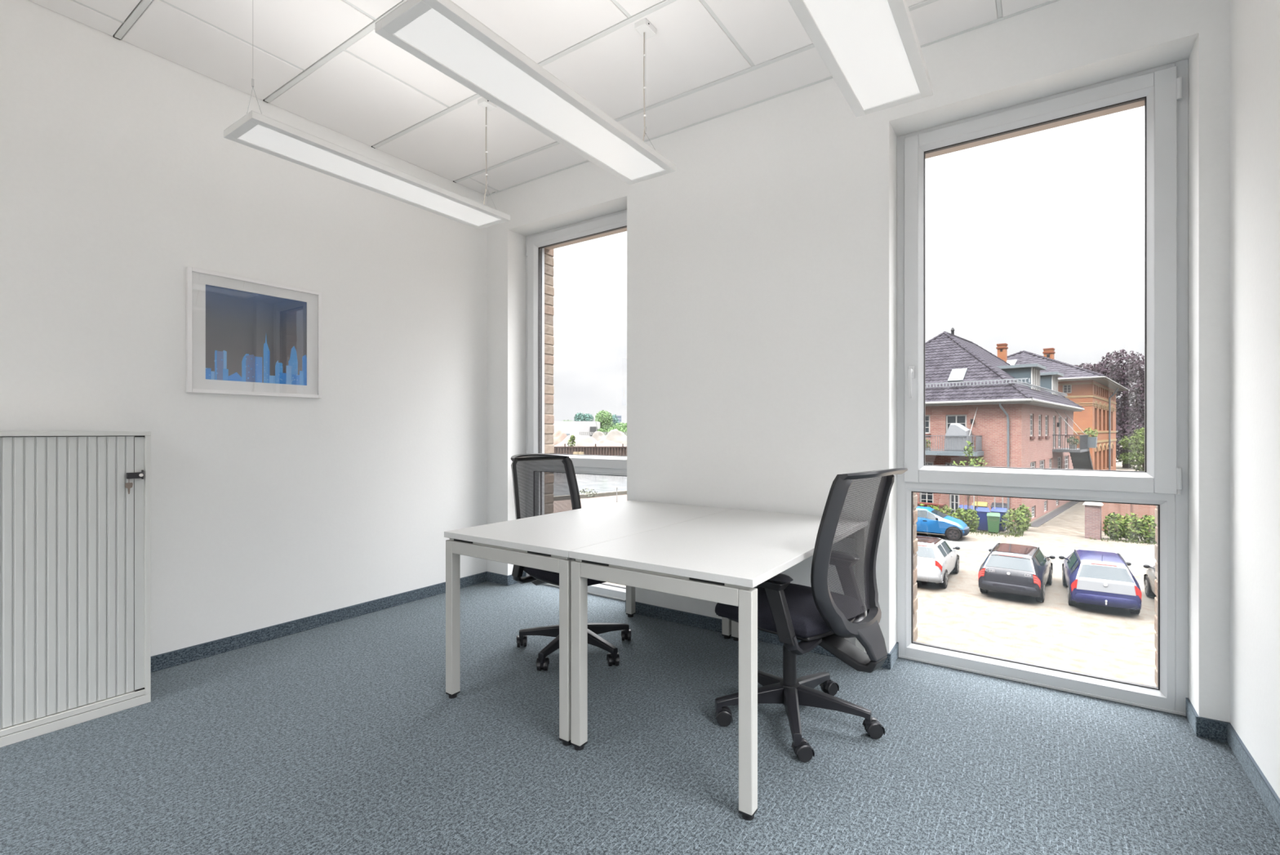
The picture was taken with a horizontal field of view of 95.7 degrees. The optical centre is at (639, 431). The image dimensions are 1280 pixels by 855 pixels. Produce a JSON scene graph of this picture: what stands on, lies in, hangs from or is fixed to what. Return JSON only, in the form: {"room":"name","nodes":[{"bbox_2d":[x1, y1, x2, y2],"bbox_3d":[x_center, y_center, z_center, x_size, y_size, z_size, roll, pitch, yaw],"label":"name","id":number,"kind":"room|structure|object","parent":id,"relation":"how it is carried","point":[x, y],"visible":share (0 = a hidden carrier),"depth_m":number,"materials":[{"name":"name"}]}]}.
{"room":"office room","nodes":[
{"label":"office room","id":0,"kind":"room"},
{"bbox_2d":[0,0,487,656],"bbox_3d":[-2.562,-0.500,2.891,0.200,3.400,4.950,0,0,35],"label":"wall","id":1,"kind":"structure","parent":0,"point":[119,173],"depth_m":3.17,"materials":[{"name":"paint"}]},
{"bbox_2d":[186,266,321,398],"bbox_3d":[-2.154,-0.527,3.283,0.026,0.650,0.682,0,0,35],"label":"framed picture","id":2,"kind":"object","parent":1,"relation":"attached to","point":[245,335],"visible":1,"depth_m":3.25,"materials":[{"name":"white"}]},
{"bbox_2d":[205,284,306,385],"bbox_3d":[-2.158,-0.527,3.285,0.005,0.502,0.516,0,0,35],"label":"print","id":3,"kind":"object","parent":2,"relation":"attached to","point":[254,336],"depth_m":3.26,"materials":[{"name":"blue paper"}]},
{"bbox_2d":[151,571,486,671],"bbox_3d":[-2.495,1.161,2.803,0.009,0.078,4.480,0,0,35],"label":"baseboard","id":4,"kind":"structure","parent":1,"relation":"attached to","point":[166,660],"depth_m":3.44,"materials":[{"name":"plastic"}]},
{"bbox_2d":[28,0,1060,195],"bbox_3d":[-0.729,-2.033,1.627,4.653,0.304,4.950,0,0,35],"label":"ceiling","id":5,"kind":"structure","parent":0,"point":[325,63],"depth_m":2.94,"materials":[{"name":"white"}]},
{"bbox_2d":[223,0,510,229],"bbox_3d":[-1.216,-1.540,2.825,0.264,0.690,1.310,0,0,35],"label":"pendant light","id":6,"kind":"object","parent":5,"relation":"hanging from","point":[255,130],"visible":0.97,"depth_m":2.66,"materials":[{"name":"white metal"}]},
{"bbox_2d":[238,124,499,226],"bbox_3d":[-1.216,-1.202,2.825,0.192,0.006,1.238,0,0,35],"label":"diffuser","id":7,"kind":"object","parent":6,"relation":"attached to","point":[263,137],"depth_m":2.70,"materials":[{"name":"white plastic"}]},
{"bbox_2d":[375,0,675,185],"bbox_3d":[-0.315,-1.540,2.203,0.264,0.690,1.310,0,0,35],"label":"pendant light","id":8,"kind":"object","parent":5,"relation":"hanging from","point":[442,34],"visible":1,"depth_m":2.01,"materials":[{"name":"white"}]},
{"bbox_2d":[787,0,933,117],"bbox_3d":[0.562,-1.540,1.599,0.264,0.690,1.310,0,0,35],"label":"pendant light","id":9,"kind":"object","parent":5,"relation":"hanging from","point":[871,49],"visible":1,"depth_m":1.82,"materials":[{"name":"white"}]},
{"bbox_2d":[0,581,1279,854],"bbox_3d":[-0.740,1.300,1.610,4.853,0.200,4.910,0,0,35],"label":"floor","id":10,"kind":"structure","parent":0,"point":[346,736],"depth_m":2.11,"materials":[{"name":"carpet"}]},
{"bbox_2d":[0,431,151,746],"bbox_3d":[-2.666,0.600,2.186,0.408,1.200,1.200,0,0,35],"label":"cabinet","id":11,"kind":"object","parent":10,"relation":"on","point":[75,506],"visible":1,"depth_m":2.37,"materials":[{"name":"white metal"}]},
{"bbox_2d":[511,453,631,671],"bbox_3d":[-0.382,0.666,3.222,0.669,1.067,0.778,0,0,-43],"label":"office chair","id":12,"kind":"object","parent":10,"relation":"on","point":[537,576],"visible":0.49,"depth_m":3.27,"materials":[{"name":"black fabric"}]},
{"bbox_2d":[516,635,527,645],"bbox_3d":[-0.658,1.165,3.231,0.058,0.058,0.069,0,0,-11],"label":"caster","id":13,"kind":"object","parent":12,"relation":"attached to","point":[522,640],"depth_m":3.20,"materials":[{"name":"black plastic"}]},
{"bbox_2d":[536,657,549,669],"bbox_3d":[-0.489,1.165,2.911,0.058,0.058,0.069,0,0,-1],"label":"caster","id":14,"kind":"object","parent":12,"relation":"attached to","point":[542,663],"depth_m":2.88,"materials":[{"name":"black plastic"}]},
{"bbox_2d":[606,652,619,664],"bbox_3d":[-0.137,1.165,2.970,0.058,0.058,0.069,0,0,-13],"label":"caster","id":15,"kind":"object","parent":12,"relation":"attached to","point":[613,658],"depth_m":2.94,"materials":[{"name":"black plastic"}]},
{"bbox_2d":[621,628,631,639],"bbox_3d":[-0.079,1.165,3.327,0.058,0.058,0.069,0,0,-3],"label":"caster","id":16,"kind":"object","parent":12,"relation":"attached to","point":[626,633],"depth_m":3.30,"materials":[{"name":"black plastic"}]},
{"bbox_2d":[444,500,733,745],"bbox_3d":[-0.168,0.826,3.001,0.746,0.748,1.446,0,0,35],"label":"desk","id":17,"kind":"object","parent":10,"relation":"on","point":[544,541],"visible":0.81,"depth_m":2.60,"materials":[{"name":"laminate"}]},
{"bbox_2d":[568,508,868,820],"bbox_3d":[0.448,0.826,2.576,0.746,0.748,1.446,0,0,35],"label":"desk","id":18,"kind":"object","parent":10,"relation":"on","point":[721,557],"visible":0.82,"depth_m":2.15,"materials":[{"name":"laminate"}]},
{"bbox_2d":[715,467,907,761],"bbox_3d":[0.694,0.666,2.394,0.679,1.066,0.766,0,0,-43],"label":"office chair","id":19,"kind":"object","parent":10,"relation":"on","point":[815,615],"visible":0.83,"depth_m":2.21,"materials":[{"name":"black plastic"}]},
{"bbox_2d":[715,706,733,722],"bbox_3d":[0.344,1.165,2.379,0.069,0.058,0.058,0,0,5],"label":"caster","id":20,"kind":"object","parent":19,"relation":"attached to","point":[723,714],"depth_m":2.35,"materials":[{"name":"black plastic"}]},
{"bbox_2d":[791,737,814,757],"bbox_3d":[0.597,1.165,2.125,0.069,0.058,0.058,0,0,-5],"label":"caster","id":21,"kind":"object","parent":19,"relation":"attached to","point":[802,748],"depth_m":2.10,"materials":[{"name":"black plastic"}]},
{"bbox_2d":[819,679,839,691],"bbox_3d":[0.865,1.165,2.650,0.069,0.058,0.058,0,0,-25],"label":"caster","id":22,"kind":"object","parent":19,"relation":"attached to","point":[828,685],"depth_m":2.63,"materials":[{"name":"black plastic"}]},
{"bbox_2d":[862,716,884,734],"bbox_3d":[0.920,1.165,2.283,0.069,0.058,0.058,0,0,0],"label":"caster","id":23,"kind":"object","parent":19,"relation":"attached to","point":[872,725],"depth_m":2.26,"materials":[{"name":"black plastic"}]},
{"bbox_2d":[544,100,1157,686],"bbox_3d":[-1.607,0.050,5.355,10.573,10.500,0.170,0,0,35],"label":"wall","id":24,"kind":"structure","parent":0,"point":[549,251],"depth_m":4.29,"materials":[{"name":"brown"}]},
{"bbox_2d":[487,0,1230,722],"bbox_3d":[0.600,-0.500,3.553,4.253,3.400,0.270,0,0,35],"label":"wall","id":25,"kind":"structure","parent":0,"point":[762,269],"depth_m":3.16,"materials":[{"name":"paint"}]},
{"bbox_2d":[486,571,508,585],"bbox_3d":[-1.127,1.161,4.575,0.249,0.078,0.009,0,0,35],"label":"baseboard","id":26,"kind":"structure","parent":25,"relation":"attached to","point":[501,579],"depth_m":4.57,"materials":[{"name":"carpet"}]},
{"bbox_2d":[508,570,526,585],"bbox_3d":[-0.972,1.161,4.588,0.009,0.078,0.190,0,0,35],"label":"baseboard reveal","id":27,"kind":"structure","parent":25,"relation":"attached to","point":[511,580],"depth_m":4.54,"materials":[{"name":"carpet"}]},
{"bbox_2d":[525,209,626,600],"bbox_3d":[-0.447,-0.184,4.350,1.146,2.768,0.151,0,0,36],"label":"window","id":28,"kind":"structure","parent":25,"relation":"in","point":[597,464],"depth_m":4.60,"materials":[{"name":"white plastic"}]},
{"bbox_2d":[625,599,891,669],"bbox_3d":[0.584,1.161,3.394,1.655,0.078,0.009,0,0,35],"label":"baseboard","id":29,"kind":"structure","parent":25,"relation":"attached to","point":[699,620],"depth_m":3.55,"materials":[{"name":"plastic"}]},
{"bbox_2d":[888,641,898,668],"bbox_3d":[1.318,1.161,3.009,0.009,0.078,0.190,0,0,35],"label":"baseboard reveal","id":30,"kind":"structure","parent":25,"relation":"attached to","point":[895,651],"depth_m":3.00,"materials":[{"name":"carpet"}]},
{"bbox_2d":[897,58,1188,715],"bbox_3d":[1.836,-0.184,2.761,1.143,2.768,0.149,0,0,35],"label":"window","id":31,"kind":"structure","parent":25,"relation":"in","point":[1163,482],"depth_m":2.56,"materials":[{"name":"white plastic"}]},
{"bbox_2d":[1185,697,1198,733],"bbox_3d":[2.252,1.161,2.365,0.009,0.078,0.190,0,0,35],"label":"baseboard reveal","id":32,"kind":"structure","parent":25,"relation":"attached to","point":[1191,713],"depth_m":2.36,"materials":[{"name":"carpet"}]},
{"bbox_2d":[1195,715,1230,742],"bbox_3d":[2.231,1.161,2.258,0.097,0.078,0.009,0,0,35],"label":"baseboard","id":33,"kind":"structure","parent":25,"relation":"attached to","point":[1206,727],"depth_m":2.26,"materials":[{"name":"carpet"}]},
{"bbox_2d":[1230,0,1279,798],"bbox_3d":[1.104,-0.500,0.362,0.200,3.400,4.950,0,0,35],"label":"wall","id":34,"kind":"structure","parent":0,"point":[1255,24],"depth_m":1.96,"materials":[{"name":"paint"}]},
{"bbox_2d":[1227,722,1279,828],"bbox_3d":[1.929,1.161,1.743,0.009,0.078,1.200,0,0,35],"label":"baseboard","id":35,"kind":"structure","parent":34,"relation":"attached to","point":[1270,798],"depth_m":1.95,"materials":[{"name":"carpet"}]},
{"label":"outside","id":36,"kind":"structure","parent":0,"visible":0},
{"bbox_3d":[-42.307,6.022,309.911,298.744,4.357,285.547,0,0,35],"label":"bank","id":37,"kind":"object","parent":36,"visible":0},
{"bbox_2d":[553,429,567,445],"bbox_3d":[-20.935,1.777,150.000,13.087,4.332,13.342,0,0,35],"label":"heap","id":38,"kind":"object","parent":37,"relation":"on","point":[559,436],"visible":0.3,"depth_m":147.90,"materials":[{"name":"beige sand"}]},
{"bbox_2d":[567,435,575,446],"bbox_3d":[-15.588,2.399,132.000,1.986,3.180,1.978,0,0,35],"label":"young tree","id":39,"kind":"object","parent":37,"relation":"on","point":[572,437],"visible":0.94,"depth_m":131.64,"materials":[{"name":"green plant"}]},
{"bbox_2d":[554,434,597,446],"bbox_3d":[-14.881,2.372,142.000,16.379,3.143,15.613,0,0,35],"label":"heap","id":40,"kind":"object","parent":37,"relation":"on","point":[580,440],"visible":0.48,"depth_m":139.52,"materials":[{"name":"beige sand"}]},
{"bbox_2d":[591,431,605,441],"bbox_3d":[-11.063,1.936,158.000,11.457,4.014,11.355,0,0,35],"label":"heap","id":41,"kind":"object","parent":37,"relation":"on","point":[597,435],"visible":0.2,"depth_m":156.71,"materials":[{"name":"beige sand"}]},
{"bbox_2d":[586,439,626,446],"bbox_3d":[-8.106,2.922,138.000,12.462,2.042,11.185,0,0,35],"label":"heap","id":42,"kind":"object","parent":37,"relation":"on","point":[602,442],"visible":0.59,"depth_m":136.62,"materials":[{"name":"beige sand"}]},
{"bbox_2d":[601,428,626,446],"bbox_3d":[-6.132,1.621,150.000,15.556,4.644,15.046,0,0,35],"label":"heap","id":43,"kind":"object","parent":37,"relation":"on","point":[615,435],"visible":0.43,"depth_m":147.94,"materials":[{"name":"beige sand"}]},
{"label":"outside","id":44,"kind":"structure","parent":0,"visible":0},
{"bbox_2d":[612,415,621,425],"bbox_3d":[-16.776,-3.952,423.975,6.400,14.991,8.050,0,0,0],"label":"tower block","id":45,"kind":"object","parent":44,"point":[619,417],"visible":0.24,"depth_m":420.00,"materials":[{"name":"grey"}]},
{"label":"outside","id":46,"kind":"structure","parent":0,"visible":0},
{"bbox_2d":[573,412,594,421],"bbox_3d":[-24.353,-2.325,250.075,8.349,11.740,8.306,0,0,35],"label":"broad tree","id":47,"kind":"object","parent":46,"point":[583,417],"visible":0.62,"depth_m":248.60,"materials":[{"name":"teal plant"}]},
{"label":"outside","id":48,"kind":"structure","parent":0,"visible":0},
{"bbox_2d":[553,472,626,495],"bbox_3d":[-28.159,6.800,150.044,241.894,0.001,262.925,0,0,35],"label":"canal","id":49,"kind":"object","parent":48,"point":[600,483],"depth_m":76.26,"materials":[{"name":"liquid"}]},
{"bbox_2d":[553,443,626,455],"bbox_3d":[-15.891,5.497,130.169,31.728,5.407,22.072,0,0,35],"label":"wall","id":50,"kind":"structure","parent":49,"relation":"in","point":[608,451],"depth_m":130.01,"materials":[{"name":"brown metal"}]},
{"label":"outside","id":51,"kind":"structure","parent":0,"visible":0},
{"bbox_2d":[1019,504,1108,537],"bbox_3d":[29.774,5.321,37.349,22.614,0.058,3.591,0,0,-43],"label":"driveway","id":52,"kind":"structure","parent":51,"point":[1072,522],"depth_m":32.59,"materials":[{"name":"beige concrete"}]},
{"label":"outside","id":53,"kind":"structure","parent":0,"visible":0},
{"bbox_3d":[-10.877,4.572,248.855,86.364,7.257,104.717,0,0,35],"label":"bank","id":54,"kind":"object","parent":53,"visible":0},
{"bbox_2d":[553,421,600,435],"bbox_3d":[-34.399,-0.148,236.050,45.851,7.382,51.437,0,0,35],"label":"warehouse","id":55,"kind":"structure","parent":54,"relation":"on","point":[571,427],"depth_m":218.96,"materials":[{"name":"grey"}]},
{"bbox_2d":[579,431,626,435],"bbox_3d":[-11.677,0.793,205.050,19.500,1.100,0.102,0,0,0],"label":"fence","id":56,"kind":"object","parent":54,"relation":"on","point":[580,432],"visible":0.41,"depth_m":204.99,"materials":[{"name":"grey metal"}]},
{"bbox_2d":[595,409,613,431],"bbox_3d":[-15.781,-2.732,245.192,10.185,12.554,9.535,0,0,35],"label":"broad tree","id":57,"kind":"object","parent":54,"relation":"on","point":[605,420],"visible":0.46,"depth_m":243.55,"materials":[{"name":"green plant"}]},
{"bbox_2d":[597,425,626,435],"bbox_3d":[-10.097,0.823,224.927,15.422,6.156,12.605,0,0,35],"label":"bush","id":58,"kind":"object","parent":54,"relation":"on","point":[620,428],"visible":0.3,"depth_m":223.66,"materials":[{"name":"green plant"}]},
{"bbox_2d":[610,414,621,426],"bbox_3d":[-11.472,-2.181,270.021,6.859,11.452,6.550,0,0,35],"label":"broad tree","id":59,"kind":"object","parent":54,"relation":"on","point":[614,415],"visible":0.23,"depth_m":268.99,"materials":[{"name":"teal plant"}]},
{"bbox_2d":[613,422,626,428],"bbox_3d":[-5.838,-0.214,234.860,11.561,7.521,10.830,0,0,35],"label":"broad tree","id":60,"kind":"object","parent":54,"relation":"on","point":[622,423],"visible":0.16,"depth_m":233.39,"materials":[{"name":"green plant"}]},
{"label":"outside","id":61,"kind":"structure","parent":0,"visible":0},
{"bbox_2d":[1029,500,1079,527],"bbox_3d":[27.899,5.310,38.591,0.509,0.080,17.758,0,0,44],"label":"strip","id":62,"kind":"object","parent":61,"point":[1042,520],"visible":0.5,"depth_m":36.58,"materials":[{"name":"grey concrete"}]},
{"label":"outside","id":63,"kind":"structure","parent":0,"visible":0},
{"bbox_2d":[553,493,626,512],"bbox_3d":[10.230,6.548,49.271,37.986,2.504,90.529,0,0,35],"label":"promenade","id":64,"kind":"structure","parent":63,"point":[591,501],"depth_m":44.08,"materials":[{"name":"grey concrete"}]},
{"bbox_2d":[579,488,598,497],"bbox_3d":[-4.140,4.946,46.263,1.778,0.860,0.985,0,0,35],"label":"bush","id":65,"kind":"object","parent":64,"relation":"on","point":[583,490],"visible":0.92,"depth_m":46.17,"materials":[{"name":"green plant"}]},
{"bbox_2d":[553,489,626,500],"bbox_3d":[5.724,6.350,54.680,24.618,2.700,86.795,0,0,35],"label":"wall","id":66,"kind":"structure","parent":64,"relation":"on","point":[619,492],"depth_m":47.15,"materials":[{"name":"stone"}]},
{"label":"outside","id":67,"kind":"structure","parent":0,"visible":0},
{"bbox_2d":[943,538,1156,566],"bbox_3d":[24.857,5.322,21.943,64.119,0.056,4.599,0,0,33],"label":"road","id":68,"kind":"structure","parent":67,"point":[1138,559],"depth_m":25.52,"materials":[{"name":"grey asphalt"}]},
{"bbox_2d":[916,506,969,540],"bbox_3d":[14.598,4.590,29.473,3.720,1.419,1.902,0,0,38],"label":"car","id":69,"kind":"object","parent":68,"relation":"on","point":[930,520],"visible":0.61,"depth_m":28.57,"materials":[{"name":"blue paint"}]},
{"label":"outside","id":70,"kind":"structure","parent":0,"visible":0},
{"bbox_2d":[604,445,1156,686],"bbox_3d":[175.232,5.450,12.750,326.000,0.300,380.000,0,0,35],"label":"ground","id":71,"kind":"structure","parent":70,"point":[1104,641],"depth_m":16.27,"materials":[{"name":"beige concrete"}]},
{"bbox_2d":[917,501,946,511],"bbox_3d":[16.937,4.775,34.418,2.100,1.050,0.600,0,0,44],"label":"brick wall","id":72,"kind":"structure","parent":71,"relation":"on","point":[926,504],"depth_m":33.92,"materials":[{"name":"red brick"}]},
{"bbox_2d":[919,503,955,516],"bbox_3d":[16.363,4.704,32.078,2.075,1.390,0.796,0,0,35],"label":"hedge","id":73,"kind":"object","parent":71,"relation":"on","point":[936,508],"visible":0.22,"depth_m":31.86,"materials":[{"name":"green plant"}]},
{"bbox_2d":[916,535,959,587],"bbox_3d":[10.416,4.566,21.121,1.982,1.467,4.120,0,0,37],"label":"car","id":74,"kind":"object","parent":71,"relation":"on","point":[936,558],"visible":0.52,"depth_m":19.59,"materials":[{"name":"grey paint"}]},
{"bbox_2d":[934,560,942,572],"bbox_3d":[9.884,4.471,19.193,0.220,0.359,0.055,0,0,37],"label":"tail light","id":75,"kind":"object","parent":74,"relation":"attached to","point":[938,565],"depth_m":19.19,"materials":[{"name":"red plastic"}]},
{"bbox_2d":[958,504,973,519],"bbox_3d":[17.985,4.701,31.974,0.725,1.191,0.858,0,0,32],"label":"wheelie bin","id":76,"kind":"object","parent":71,"relation":"on","point":[961,506],"visible":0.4,"depth_m":31.83,"materials":[{"name":"blue plastic"}]},
{"bbox_2d":[953,506,979,531],"bbox_3d":[17.354,4.718,30.882,1.323,1.328,0.812,0,0,35],"label":"hedge","id":77,"kind":"object","parent":71,"relation":"on","point":[966,516],"visible":0.73,"depth_m":30.71,"materials":[{"name":"green plant"}]},
{"bbox_2d":[952,440,986,508],"bbox_3d":[17.621,2.906,31.145,1.823,4.788,0.899,0,0,35],"label":"young tree","id":78,"kind":"object","parent":71,"relation":"on","point":[970,446],"visible":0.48,"depth_m":31.05,"materials":[{"name":"green plant"}]},
{"bbox_2d":[973,495,974,524],"bbox_3d":[17.846,3.950,30.978,0.082,2.700,0.058,0,0,35],"label":"steel post","id":79,"kind":"object","parent":71,"relation":"on","point":[973,495],"visible":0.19,"depth_m":30.96,"materials":[{"name":"grey metal"}]},
{"bbox_2d":[971,501,988,510],"bbox_3d":[18.936,4.623,32.291,0.748,1.347,0.894,0,0,35],"label":"wheelie bin","id":80,"kind":"object","parent":71,"relation":"on","point":[980,504],"visible":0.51,"depth_m":32.06,"materials":[{"name":"yellow plastic"}]},
{"bbox_2d":[975,506,990,530],"bbox_3d":[18.354,4.701,31.049,0.661,1.191,0.811,0,0,29],"label":"wheelie bin","id":81,"kind":"object","parent":71,"relation":"on","point":[982,512],"visible":0.75,"depth_m":30.77,"materials":[{"name":"blue plastic"}]},
{"bbox_2d":[986,511,1000,532],"bbox_3d":[18.499,4.790,30.340,0.617,1.014,0.740,0,0,32],"label":"wheelie bin","id":82,"kind":"object","parent":71,"relation":"on","point":[993,518],"visible":1,"depth_m":30.10,"materials":[{"name":"green plastic"}]},
{"bbox_2d":[990,506,1007,530],"bbox_3d":[19.179,4.701,30.968,0.725,1.191,0.858,0,0,37],"label":"wheelie bin","id":83,"kind":"object","parent":71,"relation":"on","point":[1001,510],"visible":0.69,"depth_m":30.67,"materials":[{"name":"blue plastic"}]},
{"bbox_2d":[990,502,1007,508],"bbox_3d":[19.676,4.623,31.780,0.748,1.347,0.894,0,0,35],"label":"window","id":84,"kind":"structure","parent":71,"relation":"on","point":[997,504],"depth_m":31.60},
{"bbox_2d":[916,327,1093,524],"bbox_3d":[23.769,-0.950,42.219,13.336,12.900,20.805,0,0,44],"label":"brick house","id":85,"kind":"structure","parent":71,"relation":"on","point":[1016,415],"depth_m":35.10,"materials":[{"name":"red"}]},
{"bbox_2d":[926,440,931,450],"bbox_3d":[17.096,0.811,34.820,0.703,0.737,0.703,0,0,44],"label":"planter","id":86,"kind":"object","parent":85,"relation":"on","point":[930,442],"visible":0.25,"depth_m":34.64,"materials":[{"name":"brown"}]},
{"bbox_2d":[950,327,955,334],"bbox_3d":[22.343,-7.050,41.434,0.277,0.700,0.277,0,0,22],"label":"roof vent","id":87,"kind":"object","parent":85,"relation":"attached to","point":[952,330],"depth_m":41.35,"materials":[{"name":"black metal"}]},
{"bbox_2d":[944,422,973,451],"bbox_3d":[18.601,0.354,33.808,1.320,1.652,1.160,0,0,44],"label":"beach chair","id":88,"kind":"object","parent":85,"relation":"on","point":[955,428],"visible":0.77,"depth_m":33.41,"materials":[{"name":"grey fabric"}]},
{"bbox_2d":[1067,435,1078,448],"bbox_3d":[29.451,0.761,39.443,0.756,0.878,0.706,0,0,44],"label":"planter","id":89,"kind":"object","parent":85,"relation":"on","point":[1073,446],"visible":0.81,"depth_m":39.32,"materials":[{"name":"grey"}]},
{"bbox_2d":[1083,426,1097,448],"bbox_3d":[31.410,0.425,40.404,0.834,1.451,0.858,0,0,44],"label":"planter","id":90,"kind":"object","parent":85,"relation":"on","point":[1091,441],"visible":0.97,"depth_m":40.20,"materials":[{"name":"grey metal"}]},
{"bbox_2d":[999,507,1027,533],"bbox_3d":[19.293,4.658,29.945,1.283,1.426,0.792,0,0,35],"label":"hedge","id":91,"kind":"object","parent":71,"relation":"on","point":[1008,523],"visible":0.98,"depth_m":29.87,"materials":[{"name":"green plant"}]},
{"bbox_2d":[977,542,1055,601],"bbox_3d":[12.834,4.577,19.696,1.962,1.445,4.570,0,0,40],"label":"car","id":92,"kind":"object","parent":71,"relation":"on","point":[1010,568],"visible":1,"depth_m":18.22,"materials":[{"name":"black paint"}]},
{"bbox_2d":[977,568,985,579],"bbox_3d":[10.909,4.577,18.514,0.202,0.432,0.062,0,0,35],"label":"tail light","id":93,"kind":"object","parent":92,"relation":"attached to","point":[981,575],"depth_m":18.50,"materials":[{"name":"red plastic"}]},
{"bbox_2d":[999,553,1022,557],"bbox_3d":[11.735,3.936,18.367,0.638,0.026,0.035,0,0,40],"label":"brake light","id":94,"kind":"object","parent":92,"relation":"on","point":[1001,555],"depth_m":18.40,"materials":[{"name":"red"}]},
{"bbox_2d":[1032,574,1040,586],"bbox_3d":[12.033,4.577,17.580,0.202,0.431,0.045,0,0,38],"label":"tail light","id":95,"kind":"object","parent":92,"relation":"attached to","point":[1036,579],"depth_m":17.59,"materials":[{"name":"red plastic"}]},
{"bbox_2d":[1013,502,1031,530],"bbox_3d":[20.507,4.600,31.049,0.863,1.496,0.620,0,0,35],"label":"hedge","id":96,"kind":"object","parent":71,"relation":"on","point":[1022,508],"visible":0.51,"depth_m":30.93,"materials":[{"name":"green plant"}]},
{"bbox_2d":[968,528,1156,544],"bbox_3d":[21.720,5.230,28.780,9.935,0.140,3.965,0,0,35],"label":"grass","id":97,"kind":"structure","parent":71,"relation":"on","point":[971,531],"depth_m":29.49,"materials":[{"name":"green plant"}]},
{"bbox_2d":[1007,347,1128,470],"bbox_3d":[46.380,-2.240,69.472,16.652,15.080,28.217,0,0,44],"label":"villa","id":98,"kind":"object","parent":71,"relation":"on","point":[1093,391],"visible":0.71,"depth_m":61.61,"materials":[{"name":"brown"}]},
{"bbox_2d":[1082,501,1103,539],"bbox_3d":[22.484,4.400,28.771,0.760,1.800,0.760,0,0,44],"label":"gate pillar","id":99,"kind":"structure","parent":71,"relation":"on","point":[1092,509],"depth_m":28.55,"materials":[{"name":"brick"}]},
{"bbox_2d":[1058,549,1142,613],"bbox_3d":[14.597,4.498,18.516,1.902,1.602,4.660,0,0,33],"label":"car","id":100,"kind":"object","parent":71,"relation":"on","point":[1101,578],"visible":1,"depth_m":16.93,"materials":[{"name":"blue paint"}]},
{"bbox_2d":[1071,578,1077,590],"bbox_3d":[12.822,4.566,17.114,0.162,0.420,0.049,0,0,33],"label":"tail light","id":101,"kind":"object","parent":100,"relation":"attached to","point":[1074,583],"depth_m":17.11,"materials":[{"name":"red plastic"}]},
{"bbox_2d":[1090,562,1116,565],"bbox_3d":[13.652,3.917,17.067,0.615,0.027,0.036,0,0,33],"label":"brake light","id":102,"kind":"object","parent":100,"relation":"attached to","point":[1091,563],"depth_m":17.10,"materials":[{"name":"red plastic"}]},
{"bbox_2d":[1134,585,1142,599],"bbox_3d":[14.030,4.566,16.327,0.162,0.420,0.049,0,0,33],"label":"tail light","id":103,"kind":"object","parent":100,"relation":"attached to","point":[1138,593],"depth_m":16.33,"materials":[{"name":"red plastic"}]},
{"bbox_2d":[1075,349,1144,467],"bbox_3d":[70.681,-3.291,84.193,14.834,17.186,12.666,0,0,35],"label":"copper beech","id":104,"kind":"object","parent":71,"relation":"on","point":[1124,424],"visible":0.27,"depth_m":82.68,"materials":[{"name":"purple plant"}]},
{"bbox_2d":[1101,502,1156,533],"bbox_3d":[35.379,4.125,20.803,30.000,2.350,0.420,0,0,44],"label":"wall","id":105,"kind":"structure","parent":71,"relation":"on","point":[1107,508],"depth_m":30.23,"materials":[{"name":"brick"}]},
{"bbox_2d":[1102,511,1156,542],"bbox_3d":[23.739,4.668,27.947,2.297,1.513,0.832,0,0,39],"label":"hedge","id":106,"kind":"object","parent":71,"relation":"on","point":[1122,529],"visible":0.93,"depth_m":27.87,"materials":[{"name":"green plant"}]},
{"bbox_2d":[1117,427,1144,471],"bbox_3d":[57.415,2.375,66.034,4.806,5.851,4.317,0,0,35],"label":"young tree","id":107,"kind":"object","parent":71,"relation":"on","point":[1140,460],"visible":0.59,"depth_m":65.95,"materials":[{"name":"green plant"}]},
{"bbox_2d":[1143,564,1156,596],"bbox_3d":[16.333,4.575,17.160,1.942,1.449,4.220,0,0,33],"label":"car","id":108,"kind":"object","parent":71,"relation":"on","point":[1149,577],"visible":0.2,"depth_m":18.34,"materials":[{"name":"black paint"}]},
{"bbox_2d":[1143,564,1152,568],"bbox_3d":[16.073,4.274,18.335,0.238,0.120,0.100,0,0,33],"label":"mirror","id":109,"kind":"object","parent":108,"relation":"attached to","point":[1146,566],"depth_m":18.32,"materials":[{"name":"black mirror"}]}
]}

